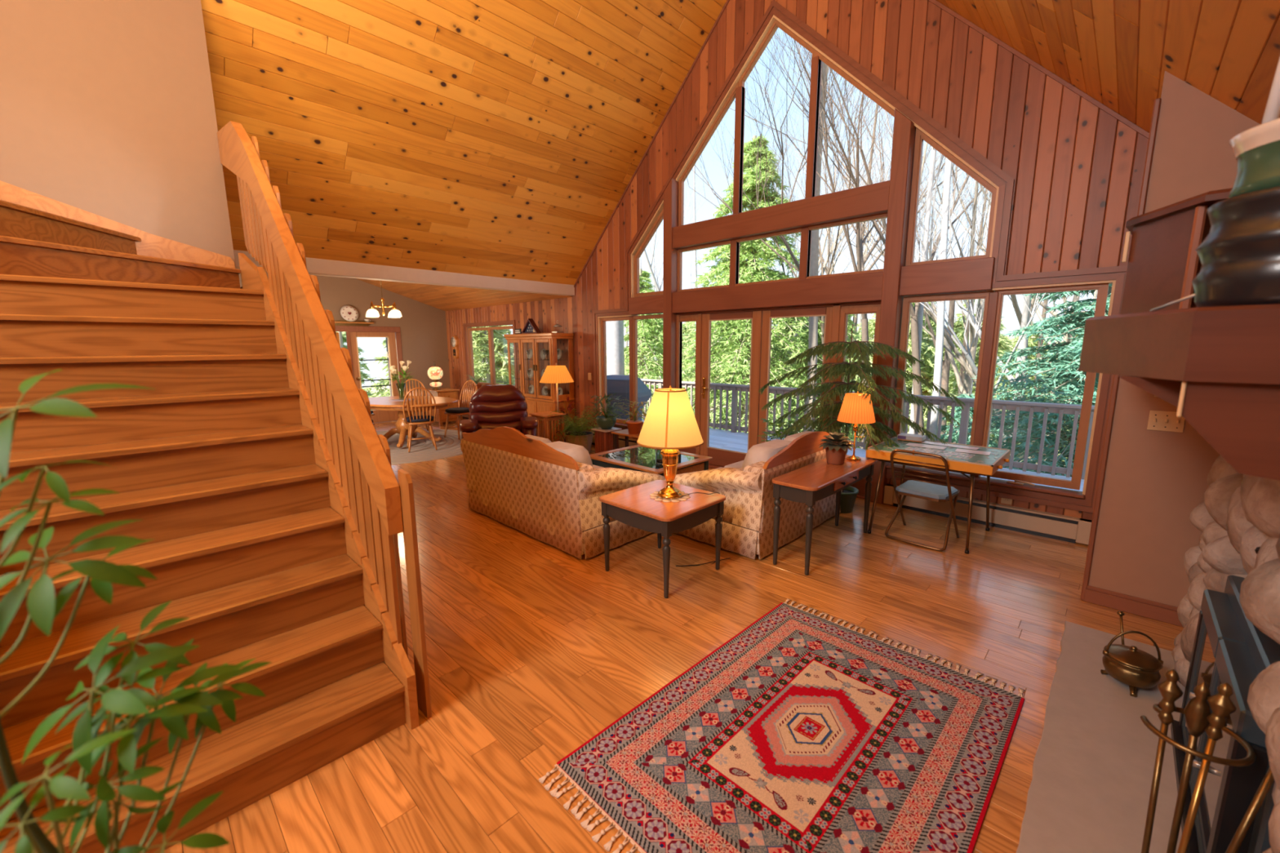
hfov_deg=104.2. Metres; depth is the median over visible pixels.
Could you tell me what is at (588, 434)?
basket
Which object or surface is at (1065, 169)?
wall
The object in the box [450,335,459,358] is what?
wall clock
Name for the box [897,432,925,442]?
box
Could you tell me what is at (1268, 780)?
fireplace poker
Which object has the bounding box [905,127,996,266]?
window
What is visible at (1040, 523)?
baseboard heater
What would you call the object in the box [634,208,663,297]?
window
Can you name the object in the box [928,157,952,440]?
tree
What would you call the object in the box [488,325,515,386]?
window
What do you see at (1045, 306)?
bare tree
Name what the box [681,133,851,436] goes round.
spruce
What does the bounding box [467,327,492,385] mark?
window
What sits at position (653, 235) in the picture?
slender tree
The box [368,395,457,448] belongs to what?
dining table
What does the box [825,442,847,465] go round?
flower pot
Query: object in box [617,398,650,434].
plant
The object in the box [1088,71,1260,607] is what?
wall
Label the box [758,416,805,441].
plant
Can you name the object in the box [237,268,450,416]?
wall
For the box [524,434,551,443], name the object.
cushion
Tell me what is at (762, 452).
cushion
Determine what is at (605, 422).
plant
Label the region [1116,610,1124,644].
rod
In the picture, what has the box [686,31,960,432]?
bare tree
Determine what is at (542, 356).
plate
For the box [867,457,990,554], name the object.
table
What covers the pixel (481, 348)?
conifer
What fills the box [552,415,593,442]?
fern
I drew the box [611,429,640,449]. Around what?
bench
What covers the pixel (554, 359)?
glass shelf
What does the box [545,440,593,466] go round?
cushion
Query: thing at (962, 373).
slender tree
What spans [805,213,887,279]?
window
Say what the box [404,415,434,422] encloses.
cushion
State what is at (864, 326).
bare tree
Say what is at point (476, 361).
conifer
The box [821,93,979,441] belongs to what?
bare tree
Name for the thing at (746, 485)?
sofa
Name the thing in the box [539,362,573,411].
floor lamp
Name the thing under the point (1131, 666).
cauldron
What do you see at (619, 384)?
barbecue
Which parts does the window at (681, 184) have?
sash, sash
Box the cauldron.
[1100,631,1163,697]
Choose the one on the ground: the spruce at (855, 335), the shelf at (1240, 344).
the spruce at (855, 335)
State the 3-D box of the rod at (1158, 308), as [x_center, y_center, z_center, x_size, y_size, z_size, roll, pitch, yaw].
[1.200,-0.278,1.115,0.008,0.038,0.112,0,9,4]
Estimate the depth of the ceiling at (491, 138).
5.34 m
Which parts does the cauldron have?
bail handle, lid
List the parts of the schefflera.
stem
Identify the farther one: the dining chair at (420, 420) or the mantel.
the dining chair at (420, 420)
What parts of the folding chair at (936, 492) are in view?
frame, seat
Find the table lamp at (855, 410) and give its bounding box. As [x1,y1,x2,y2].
[837,391,875,461]
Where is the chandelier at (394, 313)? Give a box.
[365,280,401,318]
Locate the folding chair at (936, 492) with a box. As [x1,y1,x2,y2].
[884,448,959,551]
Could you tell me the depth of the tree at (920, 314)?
10.92 m
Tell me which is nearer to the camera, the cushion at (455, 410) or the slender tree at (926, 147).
the cushion at (455, 410)
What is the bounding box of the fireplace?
[1170,454,1279,852]
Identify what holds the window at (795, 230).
in the wall at (1065, 169)
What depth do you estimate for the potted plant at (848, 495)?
4.65 m
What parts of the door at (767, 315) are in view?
rail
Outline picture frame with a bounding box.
[514,328,521,333]
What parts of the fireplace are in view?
insert sill, handle, handle, glass door, glass door, insert frame, insert frame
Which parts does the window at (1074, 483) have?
sash, sash, sash, sash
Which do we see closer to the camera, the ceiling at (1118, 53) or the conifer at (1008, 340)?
the ceiling at (1118, 53)
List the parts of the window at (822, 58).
sash, sash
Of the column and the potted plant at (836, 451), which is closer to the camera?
the potted plant at (836, 451)
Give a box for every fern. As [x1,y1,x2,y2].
[542,403,614,453]
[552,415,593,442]
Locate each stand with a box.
[528,411,565,442]
[1140,681,1256,852]
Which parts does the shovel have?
knob handle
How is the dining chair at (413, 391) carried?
on the braided rug at (424, 451)
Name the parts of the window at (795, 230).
sash, sash, sash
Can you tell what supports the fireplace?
on the hearth slab
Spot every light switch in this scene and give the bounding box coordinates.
[587,373,591,380]
[1146,410,1185,432]
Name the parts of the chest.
drawer, drawer, drawer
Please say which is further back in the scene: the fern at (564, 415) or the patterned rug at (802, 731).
the fern at (564, 415)
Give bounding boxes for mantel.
[1078,304,1279,480]
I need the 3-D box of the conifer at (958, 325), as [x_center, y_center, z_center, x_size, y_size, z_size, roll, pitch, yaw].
[13.406,-1.841,21.441,3.644,5.620,3.295,-6,11,-30]
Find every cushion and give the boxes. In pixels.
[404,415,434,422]
[444,407,469,413]
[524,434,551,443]
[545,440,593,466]
[592,464,604,468]
[724,460,743,468]
[741,439,791,468]
[783,431,811,441]
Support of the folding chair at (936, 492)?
on the floor
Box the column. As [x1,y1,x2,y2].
[606,320,624,375]
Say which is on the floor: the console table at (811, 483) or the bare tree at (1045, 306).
the console table at (811, 483)
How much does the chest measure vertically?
0.730 m
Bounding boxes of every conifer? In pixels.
[335,331,377,395]
[342,342,373,410]
[364,338,390,397]
[471,325,515,385]
[471,330,515,383]
[473,330,512,379]
[498,325,515,382]
[637,318,662,379]
[681,321,696,365]
[681,324,695,392]
[687,361,724,396]
[769,273,821,409]
[817,315,861,382]
[854,262,942,431]
[857,317,874,345]
[906,301,952,418]
[906,320,936,377]
[909,316,975,431]
[923,307,1031,457]
[947,316,1027,424]
[955,299,1013,344]
[995,321,1049,422]
[1025,333,1082,428]
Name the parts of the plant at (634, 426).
orange pot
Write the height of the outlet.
0.115 m
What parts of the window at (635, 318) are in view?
sash, sash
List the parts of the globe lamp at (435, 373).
globe, globe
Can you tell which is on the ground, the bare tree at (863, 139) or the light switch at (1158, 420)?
the bare tree at (863, 139)
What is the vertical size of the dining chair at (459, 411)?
1.020 m
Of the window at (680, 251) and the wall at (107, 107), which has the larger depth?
the window at (680, 251)
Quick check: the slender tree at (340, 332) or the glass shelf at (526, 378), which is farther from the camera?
the slender tree at (340, 332)
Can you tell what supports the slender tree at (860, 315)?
on the ground
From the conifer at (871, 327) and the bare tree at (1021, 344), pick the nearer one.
the bare tree at (1021, 344)
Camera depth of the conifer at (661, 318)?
39.64 m
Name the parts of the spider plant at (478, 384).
pot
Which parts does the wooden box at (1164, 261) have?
diagonal door, post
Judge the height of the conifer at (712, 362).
3.989 m
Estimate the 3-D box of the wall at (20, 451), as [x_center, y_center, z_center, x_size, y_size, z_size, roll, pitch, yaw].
[-3.006,0.804,2.296,2.900,1.000,0.120,9,13,43]
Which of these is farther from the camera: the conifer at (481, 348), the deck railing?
the conifer at (481, 348)
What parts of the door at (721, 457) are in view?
handle, rail, rail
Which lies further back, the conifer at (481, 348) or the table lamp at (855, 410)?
the conifer at (481, 348)
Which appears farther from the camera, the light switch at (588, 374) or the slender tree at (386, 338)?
the slender tree at (386, 338)
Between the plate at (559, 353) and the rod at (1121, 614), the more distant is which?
the plate at (559, 353)
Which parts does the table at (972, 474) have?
leg, leg, table frame, leg, leg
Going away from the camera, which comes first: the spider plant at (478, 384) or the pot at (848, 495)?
the pot at (848, 495)
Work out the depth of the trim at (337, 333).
10.58 m
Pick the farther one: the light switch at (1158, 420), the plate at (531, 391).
the plate at (531, 391)
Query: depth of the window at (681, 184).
6.41 m
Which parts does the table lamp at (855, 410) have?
swing arm, lamp shade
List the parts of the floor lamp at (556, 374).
lamp shade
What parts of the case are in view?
frame, frame, frame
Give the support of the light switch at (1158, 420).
attached to the wall at (1153, 481)
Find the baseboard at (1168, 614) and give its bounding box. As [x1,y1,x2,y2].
[1083,585,1182,626]
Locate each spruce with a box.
[623,268,694,418]
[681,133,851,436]
[768,314,871,448]
[937,392,999,447]
[940,284,1112,476]
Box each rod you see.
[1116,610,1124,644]
[1149,293,1194,311]
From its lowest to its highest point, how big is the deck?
0.250 m
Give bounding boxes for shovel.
[1177,682,1236,852]
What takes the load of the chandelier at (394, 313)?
hanging from the ceiling at (445, 298)
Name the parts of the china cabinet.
door, door, door, cornice, door, door, waist moulding, frame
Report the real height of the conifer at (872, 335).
5.656 m
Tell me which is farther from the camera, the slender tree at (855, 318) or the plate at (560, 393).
the slender tree at (855, 318)
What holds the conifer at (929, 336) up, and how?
on the ground
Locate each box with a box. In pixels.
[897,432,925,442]
[1120,187,1232,314]
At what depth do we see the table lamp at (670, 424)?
3.40 m
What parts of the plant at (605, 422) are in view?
green pot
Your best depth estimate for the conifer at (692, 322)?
52.11 m
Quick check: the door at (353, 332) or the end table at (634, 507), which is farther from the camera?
the door at (353, 332)
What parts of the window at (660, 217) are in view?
sash, sash, sash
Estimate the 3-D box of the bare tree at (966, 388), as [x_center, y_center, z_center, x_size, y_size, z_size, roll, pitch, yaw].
[7.445,-4.734,11.698,5.405,14.514,8.889,-3,10,-14]
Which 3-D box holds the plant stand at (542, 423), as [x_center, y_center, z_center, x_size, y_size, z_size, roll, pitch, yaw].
[-1.417,0.110,7.662,0.380,0.622,0.440,-9,13,-42]
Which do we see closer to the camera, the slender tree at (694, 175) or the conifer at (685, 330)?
the slender tree at (694, 175)
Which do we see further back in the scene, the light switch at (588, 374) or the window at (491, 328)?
the window at (491, 328)
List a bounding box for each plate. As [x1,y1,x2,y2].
[340,305,359,321]
[526,348,533,359]
[527,368,533,377]
[528,384,533,394]
[540,348,546,359]
[542,386,547,395]
[556,348,561,359]
[558,386,562,395]
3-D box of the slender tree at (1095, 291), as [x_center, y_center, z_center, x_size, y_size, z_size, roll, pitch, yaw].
[23.735,-7.846,25.828,0.220,13.244,0.473,6,11,34]
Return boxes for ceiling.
[200,0,726,284]
[355,278,571,311]
[936,0,1279,133]
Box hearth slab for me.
[1016,621,1185,852]
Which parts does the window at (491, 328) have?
sash, sash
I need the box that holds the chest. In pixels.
[423,387,459,425]
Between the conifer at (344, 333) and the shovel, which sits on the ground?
the conifer at (344, 333)
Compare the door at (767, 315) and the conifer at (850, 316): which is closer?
the door at (767, 315)
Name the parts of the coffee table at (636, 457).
frame, panel, frame, glass, frame, panel, frame, drawer, leg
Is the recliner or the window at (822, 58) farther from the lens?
the recliner
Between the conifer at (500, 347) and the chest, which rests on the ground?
the conifer at (500, 347)
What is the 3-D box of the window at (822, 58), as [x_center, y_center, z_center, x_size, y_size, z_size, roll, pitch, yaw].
[2.184,-3.175,5.075,0.880,1.507,0.062,9,13,43]
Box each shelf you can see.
[334,320,373,326]
[511,377,541,380]
[515,358,567,360]
[1078,304,1279,384]
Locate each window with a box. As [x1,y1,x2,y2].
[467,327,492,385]
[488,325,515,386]
[600,316,630,423]
[632,314,662,426]
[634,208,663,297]
[677,240,730,291]
[678,81,738,226]
[679,317,697,448]
[734,227,801,285]
[738,19,815,213]
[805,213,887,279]
[813,50,894,196]
[834,306,880,479]
[892,290,995,444]
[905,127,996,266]
[978,283,1109,489]
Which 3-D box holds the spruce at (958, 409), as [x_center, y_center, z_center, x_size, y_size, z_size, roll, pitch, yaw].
[7.517,1.129,11.893,3.486,3.925,3.260,9,13,43]
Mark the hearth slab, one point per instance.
(1090, 788)
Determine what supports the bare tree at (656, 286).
on the ground
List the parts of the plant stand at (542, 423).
rail, leg, leg, rail, leg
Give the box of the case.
[520,318,541,333]
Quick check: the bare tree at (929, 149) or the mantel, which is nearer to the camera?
the mantel
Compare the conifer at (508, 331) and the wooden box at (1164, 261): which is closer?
the wooden box at (1164, 261)
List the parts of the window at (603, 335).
sash, sash, sash, sash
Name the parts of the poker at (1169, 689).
knob handle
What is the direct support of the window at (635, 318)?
in the wall at (1065, 169)
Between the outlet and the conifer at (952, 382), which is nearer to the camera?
the outlet
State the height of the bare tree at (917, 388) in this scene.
15.498 m
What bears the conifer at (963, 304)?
on the ground
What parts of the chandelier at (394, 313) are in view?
lamp shade, arm, stem, arm, lamp shade, lamp shade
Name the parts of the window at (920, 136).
sash, sash, sash, sash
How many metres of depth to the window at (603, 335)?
8.09 m
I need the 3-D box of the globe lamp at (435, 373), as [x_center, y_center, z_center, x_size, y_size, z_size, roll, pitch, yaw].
[-4.363,-1.089,10.621,0.310,0.600,0.310,9,13,43]
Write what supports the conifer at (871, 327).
on the ground
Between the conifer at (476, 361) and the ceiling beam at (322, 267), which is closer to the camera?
the ceiling beam at (322, 267)
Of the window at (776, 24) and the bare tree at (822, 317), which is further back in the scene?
the bare tree at (822, 317)
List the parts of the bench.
leg, leg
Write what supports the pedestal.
on the floor
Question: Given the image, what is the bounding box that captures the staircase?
[0,120,431,852]
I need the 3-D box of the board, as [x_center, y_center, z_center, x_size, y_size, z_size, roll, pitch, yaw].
[2.559,0.214,4.250,0.944,0.114,0.770,9,13,43]
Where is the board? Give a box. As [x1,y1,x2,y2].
[865,436,1010,475]
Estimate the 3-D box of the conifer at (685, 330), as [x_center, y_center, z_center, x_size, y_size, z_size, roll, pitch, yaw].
[3.206,-4.433,35.940,4.522,6.129,4.089,0,9,4]
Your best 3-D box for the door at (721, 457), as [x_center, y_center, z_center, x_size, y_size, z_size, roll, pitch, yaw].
[1.138,-0.452,6.487,0.900,2.025,0.136,9,13,43]
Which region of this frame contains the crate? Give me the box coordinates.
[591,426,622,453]
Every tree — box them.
[337,331,342,348]
[385,337,391,395]
[623,170,714,381]
[625,320,627,374]
[653,235,657,394]
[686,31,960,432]
[693,165,697,288]
[713,84,944,448]
[728,29,893,448]
[745,31,984,435]
[754,47,942,414]
[774,49,939,320]
[805,61,828,431]
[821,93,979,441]
[821,137,1035,448]
[835,145,1046,455]
[848,105,878,440]
[849,125,991,443]
[857,223,866,330]
[901,142,927,433]
[909,146,936,434]
[920,141,1084,396]
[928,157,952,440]
[957,189,988,396]
[968,180,976,395]
[973,191,991,314]
[1031,293,1048,444]
[1044,292,1080,460]
[1092,289,1097,311]
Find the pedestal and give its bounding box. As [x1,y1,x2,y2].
[466,390,475,418]
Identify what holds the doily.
on the end table at (634, 507)
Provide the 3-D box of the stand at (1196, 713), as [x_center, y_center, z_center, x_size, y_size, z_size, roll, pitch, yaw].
[1.518,1.040,1.395,0.213,0.720,0.215,9,13,43]
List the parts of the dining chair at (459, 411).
leg, seat, leg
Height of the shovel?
0.745 m
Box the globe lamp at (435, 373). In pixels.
[427,361,443,390]
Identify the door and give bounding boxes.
[335,325,405,422]
[700,311,762,466]
[758,306,832,444]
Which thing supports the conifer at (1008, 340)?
on the ground
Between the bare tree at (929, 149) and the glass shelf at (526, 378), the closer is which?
the glass shelf at (526, 378)
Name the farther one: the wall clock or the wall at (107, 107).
the wall clock
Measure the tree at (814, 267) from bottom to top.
15.007 m
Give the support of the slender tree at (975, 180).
on the ground
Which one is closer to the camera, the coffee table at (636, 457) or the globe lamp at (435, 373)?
the coffee table at (636, 457)
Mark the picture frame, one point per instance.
(517, 331)
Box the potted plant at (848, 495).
[758,323,965,513]
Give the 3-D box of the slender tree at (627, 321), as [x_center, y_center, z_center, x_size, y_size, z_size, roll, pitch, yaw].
[-0.787,-5.578,28.742,0.254,10.304,0.546,0,9,4]
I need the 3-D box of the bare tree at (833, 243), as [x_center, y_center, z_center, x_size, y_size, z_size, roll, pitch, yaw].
[6.706,-5.146,15.034,5.405,14.514,8.889,2,10,14]
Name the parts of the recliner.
arm, arm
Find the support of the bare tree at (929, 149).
on the ground
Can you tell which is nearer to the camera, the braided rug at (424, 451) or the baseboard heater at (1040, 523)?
the baseboard heater at (1040, 523)
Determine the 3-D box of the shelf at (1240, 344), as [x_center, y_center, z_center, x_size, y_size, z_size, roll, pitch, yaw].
[2.210,-0.246,1.466,1.292,0.147,2.290,9,13,43]
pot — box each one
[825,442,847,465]
[839,486,858,513]
[1191,186,1279,307]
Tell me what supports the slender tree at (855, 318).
on the ground
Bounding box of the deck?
[641,418,1084,491]
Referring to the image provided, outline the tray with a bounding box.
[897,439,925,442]
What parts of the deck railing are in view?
post, post, rail, cap rail, rail, post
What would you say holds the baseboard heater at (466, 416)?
attached to the wall at (1065, 169)
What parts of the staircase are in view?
under stair panel, handrail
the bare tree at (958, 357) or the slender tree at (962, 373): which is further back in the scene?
the slender tree at (962, 373)
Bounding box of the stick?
[1261,57,1279,124]
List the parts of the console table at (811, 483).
leg, leg, leg, drawer, leg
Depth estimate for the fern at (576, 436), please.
7.59 m
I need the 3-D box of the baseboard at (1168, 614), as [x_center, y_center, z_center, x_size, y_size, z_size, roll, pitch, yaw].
[3.208,1.126,2.900,0.930,0.110,0.018,9,13,43]
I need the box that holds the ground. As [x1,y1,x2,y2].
[362,335,1068,472]
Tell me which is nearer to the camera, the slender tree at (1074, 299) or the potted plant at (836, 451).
the potted plant at (836, 451)
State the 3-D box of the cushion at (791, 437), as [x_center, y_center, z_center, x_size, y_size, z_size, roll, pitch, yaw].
[1.491,0.255,4.606,0.300,0.375,0.550,9,13,43]
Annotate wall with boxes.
[0,0,264,564]
[0,451,44,728]
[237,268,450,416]
[445,0,1149,519]
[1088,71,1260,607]
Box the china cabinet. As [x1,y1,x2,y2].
[503,333,574,439]
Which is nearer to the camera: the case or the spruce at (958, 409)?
the case
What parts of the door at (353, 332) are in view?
casing, casing, casing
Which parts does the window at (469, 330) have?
sash, sash, sash, sash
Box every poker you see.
[1141,669,1183,852]
[1225,765,1274,852]
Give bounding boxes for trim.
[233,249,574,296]
[336,332,340,346]
[1080,97,1160,600]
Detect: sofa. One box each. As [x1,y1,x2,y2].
[460,426,665,559]
[664,431,848,559]
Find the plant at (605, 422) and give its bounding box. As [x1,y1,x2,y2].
[587,393,632,429]
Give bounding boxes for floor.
[4,417,1183,852]
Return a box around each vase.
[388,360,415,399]
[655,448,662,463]
[1227,118,1279,198]
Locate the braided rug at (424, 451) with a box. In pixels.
[376,429,462,464]
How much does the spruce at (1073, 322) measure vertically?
7.410 m
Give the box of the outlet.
[1000,497,1012,504]
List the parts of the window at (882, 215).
sash, sash, sash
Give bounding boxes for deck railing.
[640,378,1094,479]
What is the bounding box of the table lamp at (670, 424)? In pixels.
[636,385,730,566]
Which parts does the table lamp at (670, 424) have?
lamp shade, shade trim, shade trim, lamp cord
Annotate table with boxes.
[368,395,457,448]
[589,444,712,476]
[599,480,725,598]
[771,454,876,575]
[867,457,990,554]
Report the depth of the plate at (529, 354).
9.24 m
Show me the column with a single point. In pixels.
(615, 329)
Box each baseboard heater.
[459,413,468,418]
[586,430,638,448]
[883,484,1092,545]
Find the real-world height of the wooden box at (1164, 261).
0.385 m
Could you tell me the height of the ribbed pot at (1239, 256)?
0.214 m
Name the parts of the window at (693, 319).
sash, sash, sash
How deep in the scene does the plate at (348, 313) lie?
10.19 m
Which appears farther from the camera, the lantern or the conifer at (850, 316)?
the conifer at (850, 316)
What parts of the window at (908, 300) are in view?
sash, sash, sash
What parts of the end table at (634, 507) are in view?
leg, leg, leg, leg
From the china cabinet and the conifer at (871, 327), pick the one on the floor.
the china cabinet
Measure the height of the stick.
0.462 m
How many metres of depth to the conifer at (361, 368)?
19.66 m
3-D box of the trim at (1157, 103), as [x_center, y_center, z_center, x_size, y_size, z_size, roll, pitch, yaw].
[2.915,-0.350,3.039,0.027,2.980,0.155,9,13,43]
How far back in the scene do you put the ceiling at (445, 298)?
9.97 m
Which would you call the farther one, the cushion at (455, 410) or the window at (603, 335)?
the cushion at (455, 410)
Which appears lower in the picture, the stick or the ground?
the ground
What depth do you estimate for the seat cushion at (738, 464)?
4.92 m
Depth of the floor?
2.83 m
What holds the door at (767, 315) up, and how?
in the wall at (1065, 169)
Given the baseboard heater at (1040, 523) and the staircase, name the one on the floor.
the staircase
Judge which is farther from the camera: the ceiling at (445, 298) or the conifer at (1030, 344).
the conifer at (1030, 344)
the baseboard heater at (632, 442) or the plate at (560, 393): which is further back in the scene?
the plate at (560, 393)
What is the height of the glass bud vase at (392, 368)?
0.660 m
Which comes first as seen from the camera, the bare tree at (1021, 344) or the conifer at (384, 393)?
the bare tree at (1021, 344)
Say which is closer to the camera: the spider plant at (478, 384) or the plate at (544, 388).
the plate at (544, 388)
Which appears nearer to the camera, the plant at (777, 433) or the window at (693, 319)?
the plant at (777, 433)
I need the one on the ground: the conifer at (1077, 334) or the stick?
the conifer at (1077, 334)
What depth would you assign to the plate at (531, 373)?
9.30 m
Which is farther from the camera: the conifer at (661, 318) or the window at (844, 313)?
the conifer at (661, 318)
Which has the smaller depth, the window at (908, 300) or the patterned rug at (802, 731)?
the patterned rug at (802, 731)
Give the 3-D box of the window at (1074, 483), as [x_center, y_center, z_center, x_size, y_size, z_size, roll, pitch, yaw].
[3.440,-0.349,4.318,0.740,1.700,0.062,9,13,43]
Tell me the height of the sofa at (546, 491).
0.927 m
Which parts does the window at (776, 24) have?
sash, sash, sash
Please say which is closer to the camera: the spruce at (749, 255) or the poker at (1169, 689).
the poker at (1169, 689)
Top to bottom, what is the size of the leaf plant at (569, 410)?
0.828 m
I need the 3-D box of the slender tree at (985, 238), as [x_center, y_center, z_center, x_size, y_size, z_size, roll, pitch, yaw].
[15.911,-9.397,22.838,0.267,18.456,0.627,-1,9,-4]
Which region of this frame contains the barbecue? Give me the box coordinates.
[606,374,651,420]
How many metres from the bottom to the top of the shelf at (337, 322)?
0.105 m
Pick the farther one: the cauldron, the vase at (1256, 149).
the cauldron
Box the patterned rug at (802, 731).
[538,598,1025,852]
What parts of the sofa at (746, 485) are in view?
arm, panel, crest rail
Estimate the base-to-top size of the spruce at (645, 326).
7.749 m
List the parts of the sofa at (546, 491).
arm, crest rail, panel, arm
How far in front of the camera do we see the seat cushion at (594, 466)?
4.88 m
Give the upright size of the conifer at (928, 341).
7.054 m
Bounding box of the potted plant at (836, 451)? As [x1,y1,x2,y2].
[817,431,853,465]
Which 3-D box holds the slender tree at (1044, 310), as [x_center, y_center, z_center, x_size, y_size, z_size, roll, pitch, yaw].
[14.300,-7.506,16.711,0.564,17.161,0.221,5,11,30]
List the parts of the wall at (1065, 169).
casing, casing, casing, casing, casing, casing, casing, sill, post, door panel, casing, door panel, post, casing, sill, casing, casing, casing, casing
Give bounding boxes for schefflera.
[0,369,271,852]
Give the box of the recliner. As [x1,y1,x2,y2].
[459,384,537,439]
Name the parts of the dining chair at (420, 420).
leg, leg, seat, leg, leg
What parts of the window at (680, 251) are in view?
sash, sash, sash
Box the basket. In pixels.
[564,430,593,453]
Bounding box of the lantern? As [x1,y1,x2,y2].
[551,320,563,333]
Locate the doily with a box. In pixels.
[649,490,690,502]
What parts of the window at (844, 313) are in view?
sash, sash, sash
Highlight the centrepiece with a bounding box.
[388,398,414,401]
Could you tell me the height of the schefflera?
1.620 m
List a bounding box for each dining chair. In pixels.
[400,378,430,433]
[402,386,437,453]
[444,379,477,439]
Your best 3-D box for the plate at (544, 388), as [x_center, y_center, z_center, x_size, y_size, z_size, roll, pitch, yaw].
[-1.727,-0.641,9.053,0.194,0.192,0.036,9,13,43]

